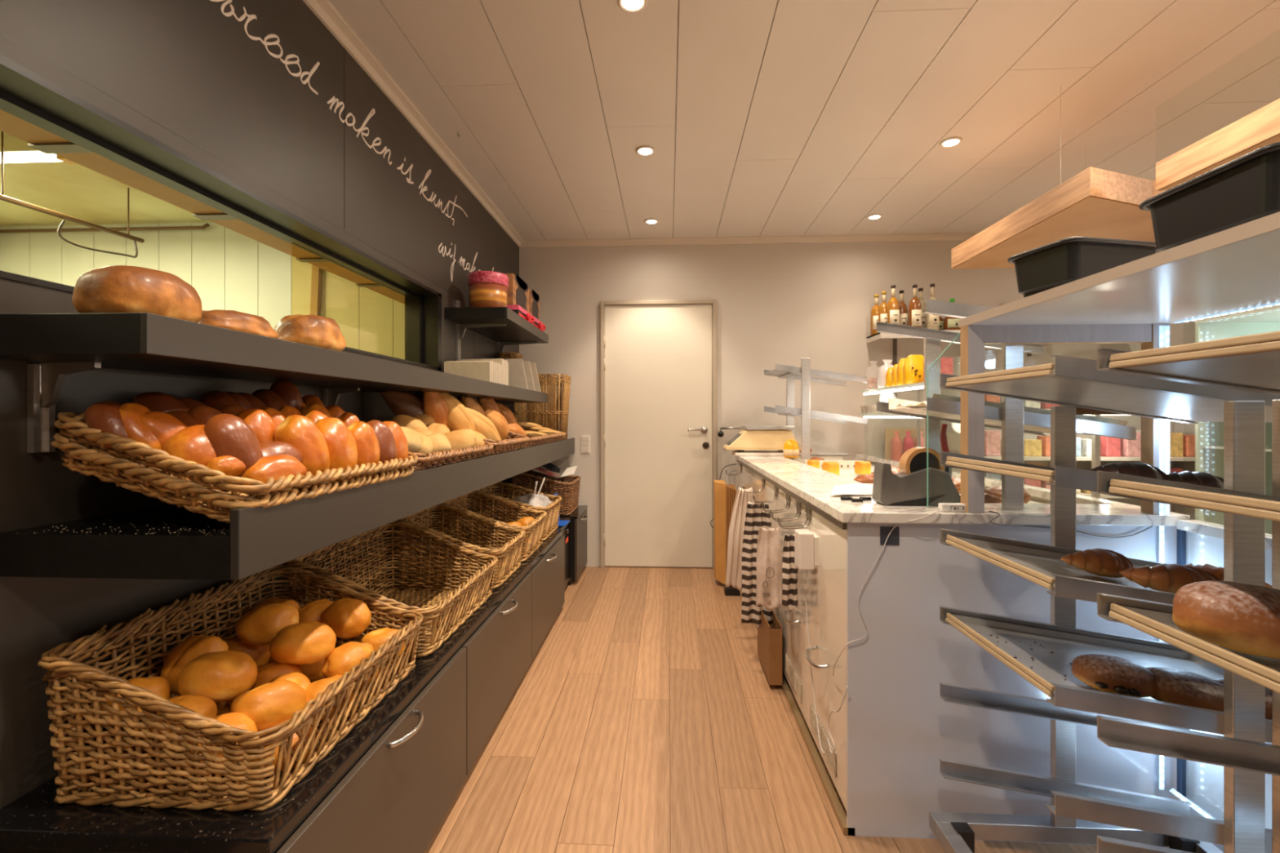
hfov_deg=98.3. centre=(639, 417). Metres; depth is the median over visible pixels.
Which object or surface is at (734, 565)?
cloth bag
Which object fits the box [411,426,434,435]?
roll
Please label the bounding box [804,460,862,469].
box
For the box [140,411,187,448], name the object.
roll
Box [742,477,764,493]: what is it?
wire hook
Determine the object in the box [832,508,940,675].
cable
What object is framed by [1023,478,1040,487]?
packet
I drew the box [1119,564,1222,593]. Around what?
croissant
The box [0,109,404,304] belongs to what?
trim
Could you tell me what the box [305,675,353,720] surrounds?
roll
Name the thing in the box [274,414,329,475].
roll
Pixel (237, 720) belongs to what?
roll
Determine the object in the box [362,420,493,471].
wicker tray
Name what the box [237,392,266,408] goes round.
roll
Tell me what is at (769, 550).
towel
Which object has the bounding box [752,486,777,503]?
wire hook
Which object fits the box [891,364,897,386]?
packet
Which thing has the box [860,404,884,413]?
tray
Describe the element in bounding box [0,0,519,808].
wall
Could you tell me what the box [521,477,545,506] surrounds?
plastic bag
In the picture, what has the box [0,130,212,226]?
ceiling
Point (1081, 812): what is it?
rack
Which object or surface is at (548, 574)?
base cabinet
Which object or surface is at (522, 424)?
bread
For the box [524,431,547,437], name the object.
bread
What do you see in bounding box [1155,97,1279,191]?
wooden canopy
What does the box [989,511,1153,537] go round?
cable
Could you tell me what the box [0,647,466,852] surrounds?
base cabinet
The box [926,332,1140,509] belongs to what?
glass screen
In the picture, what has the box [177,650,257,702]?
roll
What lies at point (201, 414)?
roll
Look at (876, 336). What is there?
shelf
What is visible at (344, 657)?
roll
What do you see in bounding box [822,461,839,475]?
sponge cake
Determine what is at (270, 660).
roll
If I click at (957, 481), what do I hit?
pastry
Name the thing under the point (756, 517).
striped towel
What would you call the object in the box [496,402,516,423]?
loaf
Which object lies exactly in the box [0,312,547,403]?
wall shelf
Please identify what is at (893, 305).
bottle
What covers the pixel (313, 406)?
roll
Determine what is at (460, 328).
wall bracket
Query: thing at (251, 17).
lettering
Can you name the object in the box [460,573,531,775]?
base cabinet
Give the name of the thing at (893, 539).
plate
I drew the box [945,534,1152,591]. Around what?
display tray
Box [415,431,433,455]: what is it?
roll
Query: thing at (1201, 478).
croissant
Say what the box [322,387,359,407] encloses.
wall bracket
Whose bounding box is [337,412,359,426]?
roll
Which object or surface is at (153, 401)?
roll
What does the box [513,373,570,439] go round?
wicker basket
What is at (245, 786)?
wicker basket
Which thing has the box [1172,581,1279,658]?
bread loaf
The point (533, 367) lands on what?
card
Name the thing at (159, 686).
roll
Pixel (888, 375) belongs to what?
packet
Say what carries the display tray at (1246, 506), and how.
on the rack at (1228, 752)
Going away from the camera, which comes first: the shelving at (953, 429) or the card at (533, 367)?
the card at (533, 367)
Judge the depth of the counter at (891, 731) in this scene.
1.55 m
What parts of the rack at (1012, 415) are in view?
post, post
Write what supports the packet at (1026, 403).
on the shelving at (953, 429)
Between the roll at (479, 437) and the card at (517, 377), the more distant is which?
the card at (517, 377)
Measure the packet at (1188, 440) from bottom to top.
0.156 m
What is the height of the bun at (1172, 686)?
0.068 m
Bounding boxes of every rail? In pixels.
[0,131,144,257]
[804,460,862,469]
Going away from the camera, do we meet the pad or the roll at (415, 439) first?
the roll at (415, 439)
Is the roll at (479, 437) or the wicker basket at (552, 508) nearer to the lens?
the roll at (479, 437)
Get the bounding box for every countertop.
[0,529,562,852]
[559,505,587,519]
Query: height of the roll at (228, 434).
0.143 m
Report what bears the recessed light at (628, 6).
in the ceiling at (759, 117)
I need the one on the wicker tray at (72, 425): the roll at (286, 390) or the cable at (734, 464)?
the roll at (286, 390)
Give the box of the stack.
[444,359,508,385]
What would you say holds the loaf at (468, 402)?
in the wicker tray at (508, 444)
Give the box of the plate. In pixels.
[880,526,899,545]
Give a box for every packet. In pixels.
[885,367,893,386]
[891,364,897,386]
[896,358,906,385]
[902,355,924,384]
[984,394,999,402]
[984,430,1000,456]
[984,472,1000,479]
[1023,400,1039,408]
[1023,439,1041,456]
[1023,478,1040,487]
[1036,435,1050,456]
[1040,402,1060,408]
[1040,480,1050,488]
[1075,437,1080,456]
[1080,438,1091,457]
[1080,489,1091,493]
[1100,435,1120,457]
[1120,432,1141,457]
[1170,432,1182,457]
[1170,467,1182,473]
[1182,434,1195,457]
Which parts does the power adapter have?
socket plate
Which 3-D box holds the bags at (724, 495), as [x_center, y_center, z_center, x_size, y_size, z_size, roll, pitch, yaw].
[0.605,0.769,3.919,0.155,0.802,0.150,0,0,3]
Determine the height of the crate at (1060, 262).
0.102 m
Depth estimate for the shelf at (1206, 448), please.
3.29 m
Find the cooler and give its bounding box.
[561,524,569,589]
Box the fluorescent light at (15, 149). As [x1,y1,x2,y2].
[0,134,77,164]
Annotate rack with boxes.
[764,358,866,459]
[876,298,1136,509]
[928,355,1279,852]
[1097,346,1279,852]
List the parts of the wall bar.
knob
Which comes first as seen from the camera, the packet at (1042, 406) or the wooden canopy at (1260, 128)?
the wooden canopy at (1260, 128)
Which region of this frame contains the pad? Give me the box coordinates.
[555,466,577,478]
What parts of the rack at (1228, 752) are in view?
post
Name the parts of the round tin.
lid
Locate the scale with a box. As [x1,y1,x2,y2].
[722,425,795,452]
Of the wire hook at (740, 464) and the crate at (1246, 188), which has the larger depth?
the wire hook at (740, 464)
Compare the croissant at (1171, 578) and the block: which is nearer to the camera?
the croissant at (1171, 578)
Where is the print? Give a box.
[762,567,774,596]
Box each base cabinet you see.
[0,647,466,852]
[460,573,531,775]
[527,536,564,660]
[567,508,587,585]
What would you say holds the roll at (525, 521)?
on the roll
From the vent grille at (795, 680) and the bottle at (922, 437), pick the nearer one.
the vent grille at (795, 680)
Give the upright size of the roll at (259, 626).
0.094 m
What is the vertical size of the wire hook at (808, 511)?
0.079 m
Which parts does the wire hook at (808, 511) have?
plate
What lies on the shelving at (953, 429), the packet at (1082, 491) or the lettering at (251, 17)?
the packet at (1082, 491)
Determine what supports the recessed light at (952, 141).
in the ceiling at (759, 117)
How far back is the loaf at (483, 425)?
2.44 m
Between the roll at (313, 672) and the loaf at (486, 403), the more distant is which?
the loaf at (486, 403)
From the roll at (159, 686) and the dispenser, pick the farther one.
the dispenser
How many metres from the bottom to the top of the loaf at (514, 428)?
0.088 m
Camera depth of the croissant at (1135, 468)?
1.14 m
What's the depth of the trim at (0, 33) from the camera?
2.04 m
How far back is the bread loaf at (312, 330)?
1.50 m
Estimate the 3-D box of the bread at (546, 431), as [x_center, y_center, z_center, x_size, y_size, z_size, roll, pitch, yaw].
[-0.606,0.107,3.816,0.112,0.055,0.340,0,0,17]
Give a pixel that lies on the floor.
(646, 717)
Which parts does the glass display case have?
post, glass, post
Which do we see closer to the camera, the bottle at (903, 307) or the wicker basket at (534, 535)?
the wicker basket at (534, 535)
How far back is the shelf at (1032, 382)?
1.19 m
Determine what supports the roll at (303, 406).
in the wicker tray at (72, 425)
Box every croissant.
[1060,548,1133,577]
[1089,462,1171,480]
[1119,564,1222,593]
[1167,471,1223,488]
[1183,563,1223,580]
[1222,580,1271,587]
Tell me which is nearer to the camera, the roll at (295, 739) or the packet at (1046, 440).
the roll at (295, 739)
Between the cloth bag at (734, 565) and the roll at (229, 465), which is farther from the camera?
the cloth bag at (734, 565)
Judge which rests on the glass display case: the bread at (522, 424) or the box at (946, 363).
the box at (946, 363)
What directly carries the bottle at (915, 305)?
on the shelf at (876, 336)
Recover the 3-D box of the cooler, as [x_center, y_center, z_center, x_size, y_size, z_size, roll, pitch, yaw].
[-0.737,0.953,3.673,0.490,0.455,0.440,0,0,3]
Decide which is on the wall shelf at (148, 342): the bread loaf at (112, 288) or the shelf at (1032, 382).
the bread loaf at (112, 288)
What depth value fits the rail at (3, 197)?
3.00 m
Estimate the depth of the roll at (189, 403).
1.18 m
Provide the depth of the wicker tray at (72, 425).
0.97 m
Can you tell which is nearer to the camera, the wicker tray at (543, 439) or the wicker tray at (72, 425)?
the wicker tray at (72, 425)
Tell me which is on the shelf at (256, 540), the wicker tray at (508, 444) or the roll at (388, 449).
the wicker tray at (508, 444)
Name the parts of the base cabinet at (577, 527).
door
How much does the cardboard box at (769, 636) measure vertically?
0.250 m
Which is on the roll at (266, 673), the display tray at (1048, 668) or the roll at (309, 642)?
the roll at (309, 642)
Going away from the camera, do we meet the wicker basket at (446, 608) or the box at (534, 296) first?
the wicker basket at (446, 608)
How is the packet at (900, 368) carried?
on the glass display case
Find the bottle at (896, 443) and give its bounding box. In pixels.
[890,431,902,461]
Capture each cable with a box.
[710,463,736,528]
[805,569,848,754]
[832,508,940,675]
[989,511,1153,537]
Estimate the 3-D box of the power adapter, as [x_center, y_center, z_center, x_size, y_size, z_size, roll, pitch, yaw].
[0.574,0.455,1.921,0.062,0.124,0.095,0,0,3]
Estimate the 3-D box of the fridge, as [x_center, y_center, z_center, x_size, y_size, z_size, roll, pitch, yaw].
[3.780,0.255,3.010,0.900,1.850,0.600,0,0,3]
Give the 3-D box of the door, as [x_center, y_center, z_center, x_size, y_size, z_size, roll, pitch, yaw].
[0.142,0.130,4.323,0.910,2.100,0.071,0,0,3]
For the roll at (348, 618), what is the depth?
1.45 m
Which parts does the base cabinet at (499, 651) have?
handle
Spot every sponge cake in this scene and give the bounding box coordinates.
[807,459,819,468]
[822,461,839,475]
[854,461,871,475]
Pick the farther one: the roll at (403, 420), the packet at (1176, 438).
the packet at (1176, 438)
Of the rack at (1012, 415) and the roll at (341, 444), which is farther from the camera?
the rack at (1012, 415)
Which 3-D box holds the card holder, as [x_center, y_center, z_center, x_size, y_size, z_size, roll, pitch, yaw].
[-0.519,0.599,3.631,0.090,0.190,0.180,0,0,3]
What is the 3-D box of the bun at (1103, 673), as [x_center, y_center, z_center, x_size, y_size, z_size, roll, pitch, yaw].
[0.928,0.504,1.081,0.143,0.067,0.112,0,0,-15]
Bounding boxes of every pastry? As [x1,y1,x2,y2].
[809,456,824,460]
[853,474,873,484]
[890,465,900,472]
[951,477,960,493]
[959,492,999,503]
[984,487,1001,503]
[988,486,1031,503]
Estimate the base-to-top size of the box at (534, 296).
0.198 m
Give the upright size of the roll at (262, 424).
0.136 m
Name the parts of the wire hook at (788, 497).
plate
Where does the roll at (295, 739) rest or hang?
in the wicker basket at (245, 786)
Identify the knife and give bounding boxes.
[939,423,951,479]
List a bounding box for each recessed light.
[617,0,647,13]
[635,145,654,155]
[644,218,658,224]
[866,213,882,219]
[939,137,962,147]
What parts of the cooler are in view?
knob, door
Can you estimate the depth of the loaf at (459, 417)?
2.31 m
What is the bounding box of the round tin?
[468,271,508,306]
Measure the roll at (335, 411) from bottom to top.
0.115 m
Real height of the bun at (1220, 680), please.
0.068 m
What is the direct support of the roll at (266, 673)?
on the roll at (228, 703)
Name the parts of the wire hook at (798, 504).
plate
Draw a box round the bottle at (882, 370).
[876,360,893,388]
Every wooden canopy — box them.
[951,166,1165,268]
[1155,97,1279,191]
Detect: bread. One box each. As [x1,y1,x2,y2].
[516,421,542,428]
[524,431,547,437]
[527,426,553,431]
[538,429,565,436]
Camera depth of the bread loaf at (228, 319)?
1.24 m
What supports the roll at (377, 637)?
on the roll at (368, 682)
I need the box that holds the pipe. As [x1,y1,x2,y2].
[0,222,209,232]
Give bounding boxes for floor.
[423,566,1180,852]
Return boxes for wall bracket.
[26,362,101,453]
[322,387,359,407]
[456,300,506,360]
[497,342,537,358]
[501,403,515,405]
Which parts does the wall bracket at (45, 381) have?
arm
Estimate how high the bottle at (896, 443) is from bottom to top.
0.220 m
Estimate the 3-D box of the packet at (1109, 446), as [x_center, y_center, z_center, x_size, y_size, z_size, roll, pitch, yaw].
[3.365,0.187,3.972,0.097,0.179,0.100,0,0,3]
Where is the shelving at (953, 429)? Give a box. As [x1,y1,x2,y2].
[941,356,1195,519]
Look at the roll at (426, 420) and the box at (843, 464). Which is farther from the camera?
the box at (843, 464)
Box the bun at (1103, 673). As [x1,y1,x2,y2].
[1071,653,1155,697]
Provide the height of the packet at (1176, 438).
0.170 m
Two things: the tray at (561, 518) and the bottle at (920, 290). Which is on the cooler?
the tray at (561, 518)
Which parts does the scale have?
platter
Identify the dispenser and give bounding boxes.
[871,447,959,506]
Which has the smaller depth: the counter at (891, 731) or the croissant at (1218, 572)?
the croissant at (1218, 572)
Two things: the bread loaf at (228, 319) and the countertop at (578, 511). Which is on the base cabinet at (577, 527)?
the countertop at (578, 511)
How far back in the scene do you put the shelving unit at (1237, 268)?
1.30 m
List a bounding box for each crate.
[1007,236,1156,297]
[1139,141,1279,251]
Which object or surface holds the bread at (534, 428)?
in the wicker tray at (543, 439)
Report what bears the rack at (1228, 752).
on the floor
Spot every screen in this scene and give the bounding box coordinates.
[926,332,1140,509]
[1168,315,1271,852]
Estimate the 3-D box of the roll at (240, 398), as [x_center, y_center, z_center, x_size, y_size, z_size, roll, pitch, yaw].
[-0.988,-0.013,1.362,0.059,0.101,0.082,0,0,29]
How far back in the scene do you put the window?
1.47 m
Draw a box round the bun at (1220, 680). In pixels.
[1211,677,1271,719]
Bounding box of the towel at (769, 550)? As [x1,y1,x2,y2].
[755,526,782,610]
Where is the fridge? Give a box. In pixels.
[1195,304,1279,534]
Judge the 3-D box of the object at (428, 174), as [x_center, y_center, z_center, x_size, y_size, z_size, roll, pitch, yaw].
[-1.045,-1.157,2.854,0.003,0.189,0.854,0,0,3]
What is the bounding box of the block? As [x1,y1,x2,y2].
[723,583,740,595]
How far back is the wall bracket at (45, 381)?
1.04 m
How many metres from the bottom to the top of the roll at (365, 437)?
0.148 m
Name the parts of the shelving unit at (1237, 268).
post, post, led strip, led strip, led strip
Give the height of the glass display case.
1.370 m
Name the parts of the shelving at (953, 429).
panel, shelf, shelf, panel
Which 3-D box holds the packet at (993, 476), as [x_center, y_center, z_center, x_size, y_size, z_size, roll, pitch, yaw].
[2.538,0.457,4.015,0.104,0.161,0.100,0,0,3]
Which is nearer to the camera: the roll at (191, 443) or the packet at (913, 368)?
the roll at (191, 443)
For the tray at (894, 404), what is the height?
0.127 m
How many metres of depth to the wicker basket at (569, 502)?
3.93 m
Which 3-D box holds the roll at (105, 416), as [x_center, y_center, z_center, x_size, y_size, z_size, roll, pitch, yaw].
[-0.952,0.020,1.005,0.089,0.102,0.072,0,0,14]
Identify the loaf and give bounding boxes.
[71,265,202,322]
[197,309,278,338]
[274,314,346,351]
[380,391,424,417]
[422,391,448,427]
[440,392,475,431]
[457,397,479,404]
[462,395,484,415]
[465,407,501,446]
[477,398,500,413]
[483,408,510,439]
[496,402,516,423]
[508,423,527,435]
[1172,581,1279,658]
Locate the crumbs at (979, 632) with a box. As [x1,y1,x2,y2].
[978,631,1088,686]
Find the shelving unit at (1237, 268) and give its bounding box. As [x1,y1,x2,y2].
[959,211,1279,790]
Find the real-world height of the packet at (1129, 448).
0.172 m
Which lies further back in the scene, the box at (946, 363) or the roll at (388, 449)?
the box at (946, 363)
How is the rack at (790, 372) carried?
on the counter at (891, 731)
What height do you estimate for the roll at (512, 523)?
0.083 m
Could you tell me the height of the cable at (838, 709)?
0.517 m
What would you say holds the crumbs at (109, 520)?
on the shelf at (256, 540)
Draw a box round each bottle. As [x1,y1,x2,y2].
[870,294,879,335]
[876,360,893,388]
[878,291,887,322]
[887,284,899,324]
[890,431,902,461]
[898,289,907,325]
[902,431,913,453]
[908,284,921,327]
[914,431,924,447]
[918,288,925,328]
[925,283,939,329]
[938,315,944,329]
[942,298,960,329]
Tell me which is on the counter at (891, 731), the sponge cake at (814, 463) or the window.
the sponge cake at (814, 463)
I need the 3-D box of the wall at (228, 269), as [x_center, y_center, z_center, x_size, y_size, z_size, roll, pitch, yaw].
[-2.981,-0.085,4.008,3.635,2.630,0.100,0,0,3]
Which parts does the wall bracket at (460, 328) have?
arm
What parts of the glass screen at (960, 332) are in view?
pane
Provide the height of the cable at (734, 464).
0.544 m
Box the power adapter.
[794,529,817,569]
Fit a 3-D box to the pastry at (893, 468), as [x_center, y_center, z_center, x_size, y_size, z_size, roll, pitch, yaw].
[1.264,0.278,2.786,0.121,0.070,0.155,0,0,30]
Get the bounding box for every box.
[504,273,529,312]
[506,305,536,326]
[529,289,539,319]
[535,318,545,331]
[732,451,799,456]
[757,610,782,685]
[940,357,952,374]
[944,466,949,474]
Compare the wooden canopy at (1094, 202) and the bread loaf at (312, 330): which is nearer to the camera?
the bread loaf at (312, 330)
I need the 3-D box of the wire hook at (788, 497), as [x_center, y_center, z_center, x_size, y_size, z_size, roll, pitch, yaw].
[0.573,0.359,2.334,0.108,0.079,0.064,0,0,3]
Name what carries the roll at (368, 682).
in the wicker basket at (245, 786)
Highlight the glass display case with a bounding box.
[860,371,1100,498]
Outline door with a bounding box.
[600,299,716,569]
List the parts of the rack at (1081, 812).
post, frame, rail, post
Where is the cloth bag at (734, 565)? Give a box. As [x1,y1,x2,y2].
[725,487,755,591]
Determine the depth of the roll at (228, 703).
1.21 m
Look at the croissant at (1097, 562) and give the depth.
1.19 m
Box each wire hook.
[725,464,742,475]
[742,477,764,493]
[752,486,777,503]
[762,493,790,513]
[770,500,801,521]
[777,506,811,529]
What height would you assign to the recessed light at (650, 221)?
0.010 m
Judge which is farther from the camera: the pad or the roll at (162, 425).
the pad
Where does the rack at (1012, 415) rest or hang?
on the counter at (891, 731)
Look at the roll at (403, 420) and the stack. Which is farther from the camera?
the stack
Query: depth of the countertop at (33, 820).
0.97 m
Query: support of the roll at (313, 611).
on the roll at (270, 660)
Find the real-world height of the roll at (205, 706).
0.084 m
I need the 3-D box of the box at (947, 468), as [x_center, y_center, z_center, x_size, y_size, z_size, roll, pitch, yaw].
[0.928,0.201,1.790,0.094,0.125,0.100,0,0,3]
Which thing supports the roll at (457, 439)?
in the wicker tray at (440, 458)
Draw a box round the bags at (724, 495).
[713,470,737,584]
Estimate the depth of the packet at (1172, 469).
3.90 m
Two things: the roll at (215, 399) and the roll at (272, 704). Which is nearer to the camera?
the roll at (272, 704)
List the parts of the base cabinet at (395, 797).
door, handle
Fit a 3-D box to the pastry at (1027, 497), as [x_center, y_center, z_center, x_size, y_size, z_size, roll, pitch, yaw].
[1.303,0.277,1.959,0.133,0.077,0.171,0,0,21]
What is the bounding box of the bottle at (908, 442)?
[902,431,913,453]
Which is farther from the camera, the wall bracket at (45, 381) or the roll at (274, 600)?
the roll at (274, 600)
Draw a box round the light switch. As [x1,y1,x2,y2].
[581,435,590,453]
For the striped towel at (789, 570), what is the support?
hanging from the wire hook at (798, 504)
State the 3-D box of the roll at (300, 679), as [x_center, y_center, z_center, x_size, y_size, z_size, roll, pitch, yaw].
[-0.765,0.602,1.203,0.102,0.078,0.090,0,0,35]
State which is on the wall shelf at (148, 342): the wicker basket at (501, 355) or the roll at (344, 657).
the wicker basket at (501, 355)
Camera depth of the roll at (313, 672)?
1.38 m
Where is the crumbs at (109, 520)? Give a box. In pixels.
[29,520,225,535]
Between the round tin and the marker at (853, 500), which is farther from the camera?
the round tin
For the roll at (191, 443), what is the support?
in the wicker tray at (72, 425)
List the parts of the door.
handle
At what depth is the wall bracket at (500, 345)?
3.85 m
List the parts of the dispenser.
plate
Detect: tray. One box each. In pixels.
[50,433,413,524]
[53,411,418,507]
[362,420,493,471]
[449,431,529,456]
[502,517,571,529]
[510,427,566,448]
[788,453,848,463]
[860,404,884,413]
[888,393,1128,435]
[945,456,1054,483]
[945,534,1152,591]
[945,613,1223,701]
[1108,479,1279,521]
[1108,603,1279,693]
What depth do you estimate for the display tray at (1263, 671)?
0.75 m
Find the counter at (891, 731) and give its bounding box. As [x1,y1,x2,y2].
[734,454,1190,848]
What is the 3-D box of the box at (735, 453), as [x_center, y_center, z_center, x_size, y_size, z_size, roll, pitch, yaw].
[0.927,0.253,3.908,0.530,0.022,0.200,0,0,3]
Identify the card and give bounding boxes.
[493,358,528,389]
[522,360,535,391]
[529,362,541,391]
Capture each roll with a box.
[84,400,128,453]
[99,676,170,721]
[119,402,161,460]
[132,391,188,413]
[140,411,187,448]
[146,694,217,742]
[160,635,228,693]
[161,424,216,479]
[164,410,199,426]
[177,398,206,409]
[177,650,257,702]
[177,693,229,715]
[180,712,257,769]
[186,405,222,424]
[198,390,243,409]
[204,413,263,484]
[206,455,245,476]
[217,404,246,416]
[224,391,253,409]
[224,637,271,666]
[226,665,262,712]
[231,680,306,731]
[235,603,299,645]
[236,408,278,443]
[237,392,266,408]
[241,454,306,485]
[250,718,315,771]
[251,388,287,409]
[252,597,300,610]
[252,661,302,688]
[260,440,303,462]
[261,407,285,425]
[267,644,274,663]
[267,672,311,691]
[269,379,302,409]
[269,621,336,665]
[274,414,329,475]
[277,405,302,417]
[297,402,306,412]
[297,599,333,622]
[299,658,325,683]
[300,403,331,417]
[302,394,324,407]
[302,410,328,422]
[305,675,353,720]
[315,417,357,470]
[320,641,373,678]
[322,598,371,638]
[324,404,345,417]
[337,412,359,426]
[347,421,380,467]
[354,666,384,692]
[360,627,404,659]
[366,419,396,464]
[382,421,408,461]
[389,414,428,430]
[400,426,423,453]
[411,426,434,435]
[413,414,435,425]
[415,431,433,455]
[425,432,451,452]
[426,422,449,434]
[443,430,474,449]
[460,428,475,441]
[473,431,486,446]
[506,521,522,537]
[517,516,533,526]
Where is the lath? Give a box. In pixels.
[310,264,321,315]
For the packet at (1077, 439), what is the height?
0.137 m
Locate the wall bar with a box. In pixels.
[717,426,742,437]
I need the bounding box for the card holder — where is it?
[552,493,569,526]
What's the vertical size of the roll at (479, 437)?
0.109 m
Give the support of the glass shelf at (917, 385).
attached to the glass display case
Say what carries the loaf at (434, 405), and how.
in the wicker tray at (508, 444)
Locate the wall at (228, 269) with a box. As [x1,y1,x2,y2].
[0,222,404,359]
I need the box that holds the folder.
[542,462,560,473]
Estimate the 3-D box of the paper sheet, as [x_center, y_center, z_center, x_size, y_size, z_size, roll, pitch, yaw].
[0.779,0.258,2.003,0.152,0.007,0.430,0,0,21]
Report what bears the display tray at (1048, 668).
on the rack at (1081, 812)
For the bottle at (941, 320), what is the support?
on the shelf at (876, 336)
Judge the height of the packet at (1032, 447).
0.120 m
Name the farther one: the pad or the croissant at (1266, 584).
the pad
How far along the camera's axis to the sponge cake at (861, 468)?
2.96 m
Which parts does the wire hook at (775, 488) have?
plate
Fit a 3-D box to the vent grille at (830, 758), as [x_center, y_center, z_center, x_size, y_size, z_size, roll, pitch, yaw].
[0.597,1.048,1.817,0.004,0.073,0.294,0,0,3]
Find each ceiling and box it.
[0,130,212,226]
[328,0,1279,239]
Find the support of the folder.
on the pad
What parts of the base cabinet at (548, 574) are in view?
handle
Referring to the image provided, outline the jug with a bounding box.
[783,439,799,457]
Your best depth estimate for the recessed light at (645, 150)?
2.88 m
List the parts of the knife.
handle, blade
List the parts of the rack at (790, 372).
plate, post, post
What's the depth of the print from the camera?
2.33 m
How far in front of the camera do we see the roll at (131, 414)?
1.00 m
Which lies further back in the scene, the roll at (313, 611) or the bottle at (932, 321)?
the bottle at (932, 321)
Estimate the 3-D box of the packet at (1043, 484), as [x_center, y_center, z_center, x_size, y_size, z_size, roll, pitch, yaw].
[2.951,0.462,3.994,0.097,0.150,0.100,0,0,3]
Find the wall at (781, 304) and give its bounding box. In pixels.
[519,240,1195,568]
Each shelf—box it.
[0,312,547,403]
[0,437,574,580]
[444,306,548,343]
[866,329,1031,396]
[870,371,1054,391]
[945,363,1271,422]
[1108,330,1279,391]
[1203,445,1271,451]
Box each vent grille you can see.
[785,653,801,703]
[809,702,835,777]
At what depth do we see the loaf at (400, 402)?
2.18 m
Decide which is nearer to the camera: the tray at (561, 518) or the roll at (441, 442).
the roll at (441, 442)
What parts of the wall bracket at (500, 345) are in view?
arm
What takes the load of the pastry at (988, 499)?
on the counter at (891, 731)
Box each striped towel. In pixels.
[741,502,773,628]
[782,533,798,611]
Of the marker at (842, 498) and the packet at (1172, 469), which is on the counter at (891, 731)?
the marker at (842, 498)
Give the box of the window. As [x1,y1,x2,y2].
[0,54,441,369]
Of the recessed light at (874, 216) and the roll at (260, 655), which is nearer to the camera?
the roll at (260, 655)
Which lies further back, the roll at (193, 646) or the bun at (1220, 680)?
the roll at (193, 646)
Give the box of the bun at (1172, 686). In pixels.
[1146,666,1223,711]
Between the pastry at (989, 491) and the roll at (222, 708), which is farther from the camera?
the pastry at (989, 491)
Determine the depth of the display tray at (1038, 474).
1.16 m
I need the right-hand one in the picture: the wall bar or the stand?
the stand
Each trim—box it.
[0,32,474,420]
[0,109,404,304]
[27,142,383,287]
[302,0,524,247]
[520,232,978,247]
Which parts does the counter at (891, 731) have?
door, door, door, handle, handle, door, power strip, customer panel, panel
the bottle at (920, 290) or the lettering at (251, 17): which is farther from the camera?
the bottle at (920, 290)
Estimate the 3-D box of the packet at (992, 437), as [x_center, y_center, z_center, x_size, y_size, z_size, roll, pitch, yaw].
[2.538,0.184,4.015,0.101,0.186,0.100,0,0,3]
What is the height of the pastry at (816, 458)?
0.056 m
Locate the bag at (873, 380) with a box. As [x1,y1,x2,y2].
[866,377,878,389]
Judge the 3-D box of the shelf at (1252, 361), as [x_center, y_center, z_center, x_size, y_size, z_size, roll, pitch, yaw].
[1.034,-0.046,0.668,0.596,0.110,0.412,0,0,3]
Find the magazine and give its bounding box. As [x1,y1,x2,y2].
[530,466,560,477]
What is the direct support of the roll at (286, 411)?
in the wicker tray at (72, 425)
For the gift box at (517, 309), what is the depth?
3.39 m
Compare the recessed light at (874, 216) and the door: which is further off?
the door
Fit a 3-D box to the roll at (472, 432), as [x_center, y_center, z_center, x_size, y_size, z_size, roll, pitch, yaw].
[-0.744,0.093,2.292,0.127,0.095,0.108,0,0,18]
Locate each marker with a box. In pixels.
[840,496,852,500]
[850,497,862,502]
[859,497,871,500]
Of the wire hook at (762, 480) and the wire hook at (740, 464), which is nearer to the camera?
the wire hook at (762, 480)
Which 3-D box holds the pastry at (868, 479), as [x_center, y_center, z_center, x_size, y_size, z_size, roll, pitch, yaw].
[0.997,0.278,2.402,0.140,0.063,0.109,0,0,3]
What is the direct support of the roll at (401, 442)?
on the wicker tray at (72, 425)
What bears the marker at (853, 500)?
on the counter at (891, 731)
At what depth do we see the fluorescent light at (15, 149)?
2.76 m
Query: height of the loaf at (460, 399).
0.209 m
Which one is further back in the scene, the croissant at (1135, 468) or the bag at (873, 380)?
the bag at (873, 380)
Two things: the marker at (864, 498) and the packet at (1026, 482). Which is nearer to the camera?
the marker at (864, 498)
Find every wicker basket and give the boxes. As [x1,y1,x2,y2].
[37,564,423,811]
[283,520,497,657]
[391,503,525,590]
[435,491,546,562]
[469,481,561,541]
[497,351,523,358]
[510,468,581,515]
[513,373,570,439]
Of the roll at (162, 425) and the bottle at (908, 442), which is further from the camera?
the bottle at (908, 442)
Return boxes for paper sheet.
[830,483,872,496]
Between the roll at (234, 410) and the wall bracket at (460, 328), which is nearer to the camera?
the roll at (234, 410)
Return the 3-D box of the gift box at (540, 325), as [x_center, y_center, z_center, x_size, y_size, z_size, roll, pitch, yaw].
[-0.812,-0.628,3.822,0.293,0.082,0.198,0,0,3]
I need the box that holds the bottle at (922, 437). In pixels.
[914,431,924,447]
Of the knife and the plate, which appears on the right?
the knife

